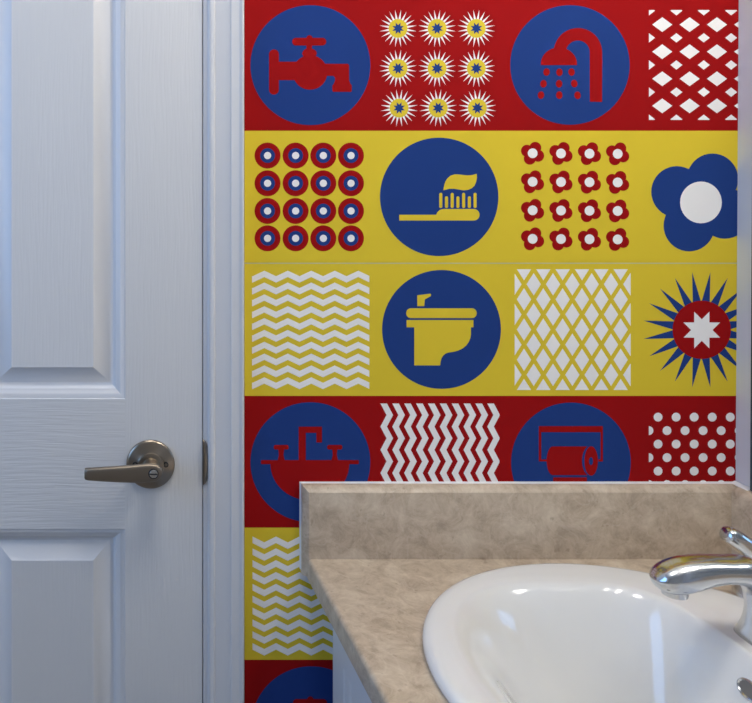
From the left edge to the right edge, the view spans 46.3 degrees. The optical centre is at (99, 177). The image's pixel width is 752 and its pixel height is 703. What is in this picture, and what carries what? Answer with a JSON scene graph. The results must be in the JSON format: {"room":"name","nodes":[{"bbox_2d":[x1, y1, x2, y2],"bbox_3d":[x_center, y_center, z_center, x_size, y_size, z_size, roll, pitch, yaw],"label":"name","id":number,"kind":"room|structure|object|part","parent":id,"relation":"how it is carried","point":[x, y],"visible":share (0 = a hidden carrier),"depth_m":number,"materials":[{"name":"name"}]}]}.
{"room":"bathroom","nodes":[
{"label":"bathroom","id":0,"kind":"room"},
{"bbox_2d":[736,0,751,486],"bbox_3d":[0.925,0.110,-0.019,0.146,2.400,2.200,0,0,0],"label":"wall","id":1,"kind":"structure","parent":0,"point":[744,187],"depth_m":1.07,"materials":[{"name":"white paint"}]},
{"bbox_2d":[750,253,751,490],"bbox_3d":[0.857,0.019,0.589,0.011,0.779,0.916,0,0,0],"label":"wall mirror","id":2,"kind":"object","parent":1,"relation":"attached to","point":[751,253],"visible":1,"depth_m":1.05,"materials":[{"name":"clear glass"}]},
{"bbox_3d":[-0.051,1.335,-0.009,2.098,0.050,2.420,0,0,0],"label":"floor","id":3,"kind":"structure","parent":0,"visible":0},
{"bbox_2d":[333,629,371,702],"bbox_3d":[0.565,0.924,0.780,0.574,0.773,0.598,0,0,0],"label":"vanity cabinet","id":4,"kind":"object","parent":3,"relation":"on","point":[347,686],"visible":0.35,"depth_m":1.00,"materials":[{"name":"white wood"}]},
{"bbox_2d":[299,481,751,702],"bbox_3d":[0.563,0.472,0.770,0.588,0.128,0.619,0,0,0],"label":"countertop","id":5,"kind":"structure","parent":4,"relation":"on","point":[376,556],"depth_m":1.06,"materials":[{"name":"beige stone"}]},
{"bbox_2d":[422,563,751,702],"bbox_3d":[0.577,0.565,0.784,0.496,0.141,0.511,0,0,0],"label":"sink","id":6,"kind":"object","parent":5,"relation":"in","point":[541,632],"visible":0.96,"depth_m":0.93,"materials":[{"name":"white ceramic"}]},
{"bbox_2d":[649,526,751,644],"bbox_3d":[0.697,0.452,0.850,0.218,0.100,0.245,0,0,0],"label":"faucet","id":7,"kind":"object","parent":5,"relation":"on","point":[677,577],"visible":1,"depth_m":0.84,"materials":[{"name":"silver metal"}]},
{"bbox_3d":[0.768,0.446,0.947,0.060,0.065,0.026,0,0,0],"label":"lever","id":8,"kind":"part","parent":7,"relation":"part of","materials":[{"name":"silver metal"}]},
{"bbox_3d":[0.780,0.470,0.947,0.051,0.048,0.051,0,0,0],"label":"handle","id":9,"kind":"part","parent":7,"relation":"part of","materials":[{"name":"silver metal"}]},
{"bbox_3d":[-0.051,0.110,1.141,2.098,2.400,0.120,0,0,0],"label":"wall","id":10,"kind":"structure","parent":0,"visible":0},
{"bbox_2d":[0,0,201,702],"bbox_3d":[-0.215,0.291,1.072,0.706,2.022,0.088,0,0,0],"label":"door","id":11,"kind":"structure","parent":10,"relation":"in","point":[101,100],"depth_m":1.08,"materials":[{"name":"white paint"}]},
{"bbox_3d":[0.030,0.382,1.036,0.101,0.024,0.012,0,0,2],"label":"lever","id":12,"kind":"part","parent":11,"relation":"part of","materials":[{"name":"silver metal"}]},
{"bbox_3d":[0.068,0.386,1.062,0.065,0.065,0.038,0,0,0],"label":"handle","id":13,"kind":"part","parent":11,"relation":"part of","materials":[{"name":"silver metal"}]},
{"bbox_2d":[202,0,207,702],"bbox_3d":[-0.215,0.287,1.138,0.725,2.045,0.127,0,0,0],"label":"trim","id":14,"kind":"structure","parent":10,"relation":"attached to","point":[204,2],"depth_m":1.08,"materials":[{"name":"white paint"}]},
{"bbox_3d":[0.143,0.384,1.080,0.008,0.062,0.011,0,0,0],"label":"strike plate","id":15,"kind":"part","parent":14,"relation":"part of","materials":[{"name":"silver metal"}]},
{"bbox_2d":[208,0,243,702],"bbox_3d":[-0.215,0.265,1.072,0.819,2.089,0.017,0,0,0],"label":"trim","id":16,"kind":"structure","parent":10,"relation":"attached to","point":[225,17],"depth_m":1.07,"materials":[{"name":"white paint"}]},
{"bbox_2d":[244,263,736,702],"bbox_3d":[0.531,0.471,1.080,0.671,0.714,0.002,0,0,0],"label":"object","id":17,"kind":"object","parent":10,"relation":"attached to","point":[354,372],"visible":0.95,"depth_m":1.08,"materials":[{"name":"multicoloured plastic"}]},
{"bbox_2d":[244,0,738,262],"bbox_3d":[0.531,-0.154,1.080,0.671,0.536,0.002,0,0,0],"label":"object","id":18,"kind":"object","parent":10,"relation":"attached to","point":[376,131],"visible":1,"depth_m":1.08,"materials":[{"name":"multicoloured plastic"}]}
]}

